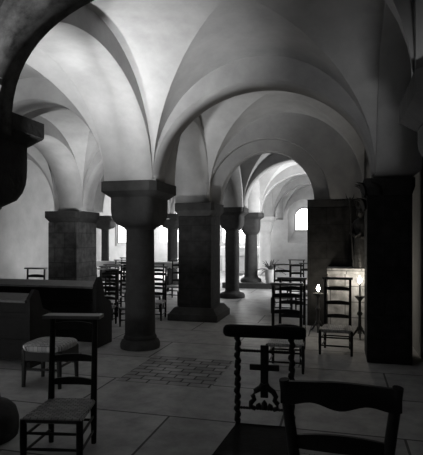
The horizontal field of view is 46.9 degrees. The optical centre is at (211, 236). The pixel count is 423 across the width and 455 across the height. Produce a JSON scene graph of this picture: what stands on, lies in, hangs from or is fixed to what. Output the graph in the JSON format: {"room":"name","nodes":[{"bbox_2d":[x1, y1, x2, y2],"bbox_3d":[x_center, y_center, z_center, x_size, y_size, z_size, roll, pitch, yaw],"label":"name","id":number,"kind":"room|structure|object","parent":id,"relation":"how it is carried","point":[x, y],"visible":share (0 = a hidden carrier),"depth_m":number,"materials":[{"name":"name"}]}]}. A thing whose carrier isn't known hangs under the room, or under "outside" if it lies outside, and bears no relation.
{"room":"church","nodes":[
{"label":"church","id":0,"kind":"room"},
{"bbox_2d":[0,160,125,279],"bbox_3d":[-5.902,-0.730,9.409,0.500,4.300,24.400,0,0,15],"label":"wall","id":1,"kind":"structure","parent":0,"point":[23,222],"depth_m":12.79,"materials":[{"name":"paint"}]},
{"bbox_2d":[27,153,59,210],"bbox_3d":[-4.212,-1.475,10.154,2.390,1.910,0.440,0,0,15],"label":"trim","id":2,"kind":"structure","parent":1,"relation":"attached to","point":[55,195],"depth_m":9.69,"materials":[{"name":"grey paint"}]},
{"bbox_2d":[116,224,125,245],"bbox_3d":[-3.296,-0.430,18.237,0.054,1.500,1.200,0,0,15],"label":"window","id":3,"kind":"structure","parent":1,"relation":"in","point":[120,231],"depth_m":17.97,"materials":[{"name":"glass"}]},
{"bbox_2d":[0,0,414,216],"bbox_3d":[-1.505,-1.375,7.944,8.750,1.390,23.800,0,0,15],"label":"arches","id":4,"kind":"structure","parent":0,"point":[169,46],"depth_m":4.97,"materials":[{"name":"paint"}]},
{"bbox_2d":[0,271,422,454],"bbox_3d":[-1.419,1.570,8.231,9.970,0.300,25.600,0,0,15],"label":"floor","id":5,"kind":"structure","parent":0,"point":[177,397],"depth_m":4.56,"materials":[{"name":"grey stone"}]},
{"bbox_2d":[0,112,43,444],"bbox_3d":[-1.663,0.285,3.467,0.680,2.270,0.720,0,0,15],"label":"column","id":6,"kind":"structure","parent":5,"relation":"on","point":[26,132],"depth_m":3.45,"materials":[{"name":"stone"}]},
{"bbox_2d":[37,6,165,182],"bbox_3d":[-1.294,-1.555,4.678,0.620,1.750,3.290,0,0,15],"label":"arch","id":7,"kind":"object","parent":6,"relation":"on","point":[82,44],"depth_m":5.21,"materials":[{"name":"paint"}]},
{"bbox_2d":[0,289,51,367],"bbox_3d":[-3.157,0.998,5.829,2.614,0.845,0.570,0,0,15],"label":"pew","id":8,"kind":"object","parent":5,"relation":"on","point":[21,321],"visible":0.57,"depth_m":5.42,"materials":[{"name":"brown wood"}]},
{"bbox_2d":[24,267,47,279],"bbox_3d":[-3.003,0.969,8.054,0.405,0.902,0.468,0,0,11],"label":"chair","id":9,"kind":"object","parent":5,"relation":"on","point":[27,268],"visible":0.28,"depth_m":8.24,"materials":[{"name":"brown wood"}]},
{"bbox_2d":[21,337,78,389],"bbox_3d":[-1.568,1.214,4.755,0.426,0.412,0.416,0,0,11],"label":"stool","id":10,"kind":"object","parent":5,"relation":"on","point":[37,349],"visible":0.86,"depth_m":4.60,"materials":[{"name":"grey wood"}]},
{"bbox_2d":[0,277,111,347],"bbox_3d":[-2.808,0.970,6.802,2.914,0.900,0.570,0,0,15],"label":"pew","id":11,"kind":"object","parent":5,"relation":"on","point":[57,296],"visible":0.52,"depth_m":6.41,"materials":[{"name":"brown wood"}]},
{"bbox_2d":[20,313,103,454],"bbox_3d":[-0.971,0.979,3.210,0.400,0.882,0.470,0,0,4],"label":"chair","id":12,"kind":"object","parent":5,"relation":"on","point":[52,411],"visible":1,"depth_m":3.33,"materials":[{"name":"brown wood"}]},
{"bbox_2d":[45,211,99,280],"bbox_3d":[-2.901,0.450,10.208,0.780,1.940,0.970,0,0,15],"label":"pier","id":13,"kind":"object","parent":5,"relation":"on","point":[71,234],"visible":0.68,"depth_m":9.84,"materials":[{"name":"stone"}]},
{"bbox_2d":[82,150,103,210],"bbox_3d":[-1.446,-1.475,9.427,2.090,1.910,0.440,0,0,15],"label":"trim","id":14,"kind":"structure","parent":13,"relation":"on","point":[95,171],"depth_m":9.56,"materials":[{"name":"grey paint"}]},
{"bbox_2d":[95,176,169,218],"bbox_3d":[-2.070,-1.475,12.383,0.620,1.910,4.800,0,0,15],"label":"trim","id":15,"kind":"structure","parent":13,"relation":"on","point":[99,196],"depth_m":10.20,"materials":[{"name":"paint"}]},
{"bbox_2d":[96,216,115,280],"bbox_3d":[-3.471,0.370,15.905,0.720,2.100,0.720,0,0,15],"label":"column","id":16,"kind":"structure","parent":5,"relation":"on","point":[104,223],"depth_m":15.78,"materials":[{"name":"stone"}]},
{"bbox_2d":[97,268,119,323],"bbox_3d":[-1.771,0.969,7.885,0.405,0.902,0.468,0,0,21],"label":"chair","id":17,"kind":"object","parent":5,"relation":"on","point":[100,269],"visible":0.38,"depth_m":8.01,"materials":[{"name":"brown wood"}]},
{"bbox_2d":[99,266,120,320],"bbox_3d":[-1.847,0.969,8.525,0.405,0.902,0.468,0,0,8],"label":"chair","id":18,"kind":"object","parent":5,"relation":"on","point":[105,273],"visible":0.49,"depth_m":8.67,"materials":[{"name":"brown wood"}]},
{"bbox_2d":[103,264,123,314],"bbox_3d":[-1.899,0.969,9.108,0.405,0.902,0.468,0,0,10],"label":"chair","id":19,"kind":"object","parent":5,"relation":"on","point":[121,265],"visible":0.37,"depth_m":9.25,"materials":[{"name":"brown wood"}]},
{"bbox_2d":[108,259,125,300],"bbox_3d":[-2.072,0.969,11.014,0.405,0.902,0.468,0,0,7],"label":"chair","id":20,"kind":"object","parent":5,"relation":"on","point":[115,260],"visible":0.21,"depth_m":11.18,"materials":[{"name":"brown wood"}]},
{"bbox_2d":[110,261,125,301],"bbox_3d":[-1.834,0.969,10.125,0.405,0.902,0.468,0,0,20],"label":"chair","id":21,"kind":"object","parent":5,"relation":"on","point":[121,262],"visible":0.19,"depth_m":10.30,"materials":[{"name":"brown wood"}]},
{"bbox_2d":[113,257,125,285],"bbox_3d":[-2.176,0.969,12.179,0.405,0.902,0.468,0,0,13],"label":"chair","id":22,"kind":"object","parent":5,"relation":"on","point":[120,257],"visible":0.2,"depth_m":12.33,"materials":[{"name":"brown wood"}]},
{"bbox_2d":[119,306,124,326],"bbox_3d":[-1.194,0.969,7.836,0.405,0.902,0.468,0,0,23],"label":"chair","id":23,"kind":"object","parent":5,"relation":"on","point":[120,308],"visible":0.12,"depth_m":7.69,"materials":[{"name":"brown wood"}]},
{"bbox_2d":[96,267,168,291],"bbox_3d":[-1.737,1.040,12.864,3.100,0.760,0.180,0,0,15],"label":"altar rail","id":24,"kind":"object","parent":5,"relation":"on","point":[96,267],"visible":0.13,"depth_m":12.69,"materials":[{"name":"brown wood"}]},
{"bbox_2d":[96,261,177,268],"bbox_3d":[-1.737,0.736,12.864,3.140,0.168,0.221,0,0,15],"label":"lace cloth","id":25,"kind":"object","parent":24,"relation":"on","point":[98,263],"visible":0.25,"depth_m":12.79,"materials":[{"name":"white fabric"}]},
{"bbox_2d":[101,180,175,351],"bbox_3d":[-0.919,0.370,6.280,0.730,2.100,0.880,0,0,15],"label":"column","id":26,"kind":"structure","parent":5,"relation":"on","point":[140,207],"depth_m":6.10,"materials":[{"name":"stone"}]},
{"bbox_2d":[153,55,375,182],"bbox_3d":[0.570,-1.555,5.630,2.500,1.750,0.420,0,0,15],"label":"arch","id":27,"kind":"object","parent":26,"relation":"on","point":[267,72],"depth_m":5.50,"materials":[{"name":"grey paint"}]},
{"bbox_2d":[154,263,165,311],"bbox_3d":[-1.131,0.969,9.475,0.405,0.902,0.468,0,0,9],"label":"chair","id":28,"kind":"object","parent":5,"relation":"on","point":[156,279],"visible":0.33,"depth_m":9.61,"materials":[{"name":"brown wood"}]},
{"bbox_2d":[154,266,167,320],"bbox_3d":[-0.997,0.969,8.488,0.405,0.902,0.468,0,0,11],"label":"chair","id":29,"kind":"object","parent":5,"relation":"on","point":[157,302],"visible":0.57,"depth_m":8.62,"materials":[{"name":"brown wood"}]},
{"bbox_2d":[162,214,178,284],"bbox_3d":[-1.170,0.370,14.628,0.720,2.100,0.720,0,0,15],"label":"column","id":30,"kind":"structure","parent":5,"relation":"on","point":[171,224],"depth_m":14.48,"materials":[{"name":"stone"}]},
{"bbox_2d":[170,196,175,213],"bbox_3d":[-0.150,-1.475,14.360,2.090,1.910,0.440,0,0,15],"label":"trim","id":31,"kind":"structure","parent":30,"relation":"on","point":[173,198],"depth_m":14.45,"materials":[{"name":"grey paint"}]},
{"bbox_2d":[164,259,177,298],"bbox_3d":[-0.827,0.969,11.204,0.405,0.902,0.468,0,0,19],"label":"chair","id":32,"kind":"object","parent":5,"relation":"on","point":[171,286],"visible":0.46,"depth_m":11.38,"materials":[{"name":"brown wood"}]},
{"bbox_2d":[167,202,229,322],"bbox_3d":[-0.205,0.420,8.620,0.880,2.000,0.970,0,0,15],"label":"pier","id":33,"kind":"object","parent":5,"relation":"on","point":[198,223],"visible":1,"depth_m":8.29,"materials":[{"name":"stone"}]},
{"bbox_2d":[166,116,210,202],"bbox_3d":[-0.560,-1.505,7.468,0.620,1.850,2.480,0,0,15],"label":"trim","id":34,"kind":"structure","parent":33,"relation":"on","point":[187,166],"depth_m":8.18,"materials":[{"name":"paint"}]},
{"bbox_2d":[221,165,242,206],"bbox_3d":[0.121,-1.505,10.060,0.620,1.850,2.880,0,0,15],"label":"trim","id":35,"kind":"structure","parent":33,"relation":"on","point":[233,194],"depth_m":11.02,"materials":[{"name":"paint"}]},
{"bbox_2d":[220,207,248,298],"bbox_3d":[0.487,0.370,11.452,0.680,2.100,0.720,0,0,15],"label":"column","id":36,"kind":"structure","parent":5,"relation":"on","point":[232,218],"depth_m":11.29,"materials":[{"name":"stone"}]},
{"bbox_2d":[247,180,260,212],"bbox_3d":[0.805,-1.555,12.661,0.620,1.750,2.500,0,0,15],"label":"trim","id":37,"kind":"structure","parent":36,"relation":"on","point":[253,204],"depth_m":13.46,"materials":[{"name":"paint"}]},
{"bbox_2d":[243,153,294,207],"bbox_3d":[1.996,-1.555,11.056,2.500,1.750,0.440,0,0,15],"label":"trim","id":38,"kind":"structure","parent":36,"relation":"on","point":[275,160],"depth_m":11.08,"materials":[{"name":"grey paint"}]},
{"bbox_2d":[212,324,305,454],"bbox_3d":[0.263,0.963,2.596,0.470,0.914,0.490,0,0,12],"label":"chair","id":39,"kind":"object","parent":5,"relation":"on","point":[243,438],"visible":0.86,"depth_m":2.75,"materials":[{"name":"brown wood"}]},
{"bbox_2d":[223,324,305,339],"bbox_3d":[0.302,0.542,2.784,0.470,0.072,0.104,0,0,12],"label":"cushion","id":40,"kind":"object","parent":39,"relation":"on","point":[236,331],"depth_m":2.75,"materials":[{"name":"leather"}]},
{"bbox_2d":[222,282,306,289],"bbox_3d":[2.279,1.347,13.174,4.050,0.147,0.200,0,0,15],"label":"step","id":41,"kind":"structure","parent":5,"relation":"on","point":[241,284],"depth_m":13.35,"materials":[{"name":"stone"}]},
{"bbox_2d":[271,264,292,312],"bbox_3d":[1.341,0.969,9.238,0.405,0.902,0.468,0,0,11],"label":"chair","id":42,"kind":"object","parent":5,"relation":"on","point":[290,270],"visible":0.61,"depth_m":9.38,"materials":[{"name":"brown wood"}]},
{"bbox_2d":[266,282,304,373],"bbox_3d":[0.811,0.969,5.293,0.405,0.902,0.468,0,0,12],"label":"chair","id":43,"kind":"object","parent":5,"relation":"on","point":[272,343],"visible":0.81,"depth_m":5.43,"materials":[{"name":"brown wood"}]},
{"bbox_2d":[270,277,307,353],"bbox_3d":[0.979,0.969,6.077,0.405,0.902,0.468,0,0,19],"label":"chair","id":44,"kind":"object","parent":5,"relation":"on","point":[304,279],"visible":0.46,"depth_m":6.23,"materials":[{"name":"brown wood"}]},
{"bbox_2d":[287,259,304,299],"bbox_3d":[1.934,0.969,11.099,0.405,0.902,0.468,0,0,13],"label":"chair","id":45,"kind":"object","parent":5,"relation":"on","point":[303,260],"visible":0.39,"depth_m":11.27,"materials":[{"name":"brown wood"}]},
{"bbox_2d":[295,263,306,309],"bbox_3d":[1.887,0.969,9.612,0.405,0.902,0.468,0,0,20],"label":"chair","id":46,"kind":"object","parent":5,"relation":"on","point":[301,269],"visible":0.26,"depth_m":9.80,"materials":[{"name":"brown wood"}]},
{"bbox_2d":[310,285,322,332],"bbox_3d":[1.599,1.065,7.304,0.240,0.709,0.210,0,0,15],"label":"candle stand","id":47,"kind":"object","parent":5,"relation":"on","point":[318,323],"visible":0.94,"depth_m":7.31,"materials":[{"name":"black metal"}]},
{"bbox_2d":[307,199,363,325],"bbox_3d":[2.311,0.410,7.995,1.405,2.020,0.740,0,0,15],"label":"pier","id":48,"kind":"object","parent":5,"relation":"on","point":[328,220],"visible":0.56,"depth_m":7.75,"materials":[{"name":"stone"}]},
{"bbox_2d":[211,139,329,203],"bbox_3d":[1.340,-1.505,8.147,2.710,1.850,0.240,0,0,15],"label":"trim","id":49,"kind":"structure","parent":48,"relation":"on","point":[317,178],"depth_m":8.13,"materials":[{"name":"grey paint"}]},
{"bbox_2d":[206,113,369,199],"bbox_3d":[1.261,-1.505,7.966,2.770,1.850,0.150,0,0,15],"label":"trim","id":50,"kind":"structure","parent":48,"relation":"on","point":[339,164],"depth_m":7.78,"materials":[{"name":"grey paint"}]},
{"bbox_2d":[318,277,352,356],"bbox_3d":[1.555,0.969,6.049,0.405,0.902,0.468,0,0,18],"label":"chair","id":51,"kind":"object","parent":5,"relation":"on","point":[330,328],"visible":1,"depth_m":6.16,"materials":[{"name":"brown wood"}]},
{"bbox_2d":[279,377,403,454],"bbox_3d":[0.514,0.968,1.956,0.444,0.904,0.502,0,0,15],"label":"chair","id":52,"kind":"object","parent":5,"relation":"on","point":[333,395],"visible":1,"depth_m":1.73,"materials":[{"name":"brown wood"}]},
{"bbox_2d":[327,266,363,333],"bbox_3d":[2.252,0.943,7.370,0.970,0.955,0.480,0,0,15],"label":"altar","id":53,"kind":"object","parent":5,"relation":"on","point":[332,271],"visible":0.37,"depth_m":7.21,"materials":[{"name":"white stone"}]},
{"bbox_2d":[346,196,363,267],"bbox_3d":[2.198,-0.090,7.285,0.371,1.110,0.238,0,0,15],"label":"statue","id":54,"kind":"object","parent":53,"relation":"on","point":[357,227],"visible":0.69,"depth_m":7.22,"materials":[{"name":"brown wood"}]},
{"bbox_2d":[353,276,363,339],"bbox_3d":[2.073,0.982,6.807,0.240,0.874,0.210,0,0,15],"label":"candle stand","id":55,"kind":"object","parent":5,"relation":"on","point":[359,298],"visible":0.92,"depth_m":6.82,"materials":[{"name":"black metal"}]},
{"bbox_2d":[358,276,361,296],"bbox_3d":[2.081,0.700,6.836,0.054,0.310,0.054,0,0,15],"label":"candle","id":56,"kind":"object","parent":55,"relation":"on","point":[359,279],"depth_m":6.83,"materials":[{"name":"white wax"}]},
{"bbox_2d":[355,177,414,364],"bbox_3d":[2.007,0.380,5.699,0.635,2.080,0.717,0,0,15],"label":"pier","id":57,"kind":"object","parent":5,"relation":"on","point":[386,205],"visible":1,"depth_m":5.43,"materials":[{"name":"stone"}]},
{"bbox_2d":[399,67,422,156],"bbox_3d":[1.510,0.310,2.519,0.940,2.220,0.800,0,0,15],"label":"column","id":58,"kind":"structure","parent":5,"relation":"on","point":[411,104],"depth_m":2.59,"materials":[{"name":"stone"}]},
{"bbox_3d":[-3.496,0.370,6.957,0.740,2.100,0.800,0,0,15],"label":"column","id":59,"kind":"structure","parent":5,"relation":"on","visible":0},
{"bbox_2d":[12,77,96,141],"bbox_3d":[-2.249,-1.555,6.371,2.090,1.750,0.420,0,0,15],"label":"trim","id":60,"kind":"structure","parent":59,"relation":"on","point":[32,93],"depth_m":6.16,"materials":[{"name":"grey paint"}]},
{"bbox_2d":[32,116,94,211],"bbox_3d":[-3.088,-1.475,8.510,0.620,1.910,3.210,0,0,15],"label":"trim","id":61,"kind":"structure","parent":59,"relation":"on","point":[54,147],"depth_m":9.39,"materials":[{"name":"paint"}]},
{"bbox_2d":[154,185,313,271],"bbox_3d":[1.529,-0.730,19.450,9.770,4.300,0.001,0,0,15],"label":"wall","id":62,"kind":"structure","parent":0,"point":[281,250],"depth_m":19.12,"materials":[{"name":"paint"}]},
{"bbox_2d":[160,213,176,241],"bbox_3d":[-1.452,-0.710,20.518,1.320,1.860,0.550,0,0,15],"label":"window","id":63,"kind":"structure","parent":62,"relation":"in","point":[163,231],"depth_m":20.53,"materials":[{"name":"glass"}]},
{"bbox_2d":[223,229,244,241],"bbox_3d":[1.082,-0.620,19.852,1.160,1.680,0.550,0,0,15],"label":"window","id":64,"kind":"structure","parent":62,"relation":"in","point":[241,234],"depth_m":19.78,"materials":[{"name":"glass"}]},
{"bbox_2d":[288,199,306,242],"bbox_3d":[3.635,-0.610,19.181,1.200,1.700,0.550,0,0,15],"label":"window","id":65,"kind":"structure","parent":62,"relation":"in","point":[297,212],"depth_m":19.34,"materials":[{"name":"paint"}]},
{"bbox_2d":[264,269,275,282],"bbox_3d":[1.631,1.090,13.561,0.330,0.380,0.330,0,0,15],"label":"pot","id":66,"kind":"object","parent":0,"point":[269,273],"depth_m":13.44,"materials":[{"name":"white ceramic"}]},
{"bbox_2d":[239,270,306,283],"bbox_3d":[3.033,1.350,16.005,4.030,0.140,5.900,0,0,15],"label":"floor","id":67,"kind":"structure","parent":0,"point":[277,274],"depth_m":16.19,"materials":[{"name":"grey stone"}]},
{"bbox_2d":[222,256,258,270],"bbox_3d":[1.218,0.835,18.601,1.600,0.890,0.800,0,0,15],"label":"altar","id":68,"kind":"object","parent":67,"relation":"on","point":[241,258],"visible":0.26,"depth_m":18.27,"materials":[{"name":"stone"}]},
{"bbox_2d":[220,247,258,255],"bbox_3d":[1.216,0.537,18.593,1.640,0.325,0.818,0,0,15],"label":"altar cloth","id":69,"kind":"object","parent":68,"relation":"on","point":[222,249],"visible":0.43,"depth_m":18.20,"materials":[{"name":"white fabric"}]},
{"bbox_2d":[241,212,263,282],"bbox_3d":[1.128,0.300,13.890,0.660,1.960,0.720,0,0,15],"label":"column","id":70,"kind":"structure","parent":67,"relation":"on","point":[252,221],"depth_m":13.71,"materials":[{"name":"stone"}]},
{"bbox_2d":[263,191,272,215],"bbox_3d":[1.466,-1.555,15.176,0.620,1.750,2.700,0,0,15],"label":"trim","id":71,"kind":"structure","parent":70,"relation":"on","point":[268,205],"depth_m":16.06,"materials":[{"name":"paint"}]},
{"bbox_2d":[261,164,306,212],"bbox_3d":[2.631,-1.555,13.474,2.500,1.750,0.440,0,0,15],"label":"trim","id":72,"kind":"structure","parent":70,"relation":"on","point":[295,170],"depth_m":13.46,"materials":[{"name":"grey paint"}]},
{"bbox_2d":[258,216,275,274],"bbox_3d":[1.809,0.300,16.482,0.660,1.960,0.660,0,0,15],"label":"column","id":73,"kind":"structure","parent":67,"relation":"on","point":[266,227],"depth_m":16.30,"materials":[{"name":"stone"}]},
{"bbox_2d":[275,198,282,219],"bbox_3d":[2.165,-1.555,17.836,0.620,1.750,2.800,0,0,15],"label":"trim","id":74,"kind":"structure","parent":73,"relation":"on","point":[279,210],"depth_m":19.09,"materials":[{"name":"paint"}]},
{"bbox_2d":[273,175,310,216],"bbox_3d":[3.318,-1.555,16.085,2.500,1.750,0.440,0,0,15],"label":"trim","id":75,"kind":"structure","parent":73,"relation":"on","point":[304,180],"depth_m":16.05,"materials":[{"name":"grey paint"}]},
{"bbox_2d":[254,260,285,282],"bbox_3d":[1.643,0.948,13.597,0.844,0.663,0.853,0,0,15],"label":"potted palm","id":76,"kind":"object","parent":67,"relation":"on","point":[269,273],"visible":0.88,"depth_m":13.45,"materials":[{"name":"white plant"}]},
{"bbox_2d":[412,157,422,360],"bbox_3d":[3.063,-0.730,7.053,0.500,4.300,24.400,0,0,15],"label":"wall","id":77,"kind":"structure","parent":0,"point":[417,196],"depth_m":5.94,"materials":[{"name":"paint"}]},
{"bbox_2d":[0,0,93,134],"bbox_3d":[0.085,-1.555,2.702,3.050,1.750,0.370,0,0,15],"label":"trim","id":78,"kind":"structure","parent":77,"relation":"attached to","point":[23,23],"depth_m":3.08,"materials":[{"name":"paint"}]},
{"bbox_2d":[364,149,371,177],"bbox_3d":[2.421,-1.555,6.912,0.430,1.750,2.400,0,0,15],"label":"trim","id":79,"kind":"structure","parent":77,"relation":"attached to","point":[365,153],"depth_m":7.56,"materials":[{"name":"paint"}]},
{"bbox_2d":[372,0,422,177],"bbox_3d":[1.674,-1.555,4.068,0.430,1.750,3.480,0,0,15],"label":"arch","id":80,"kind":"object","parent":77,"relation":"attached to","point":[397,151],"depth_m":4.77,"materials":[{"name":"paint"}]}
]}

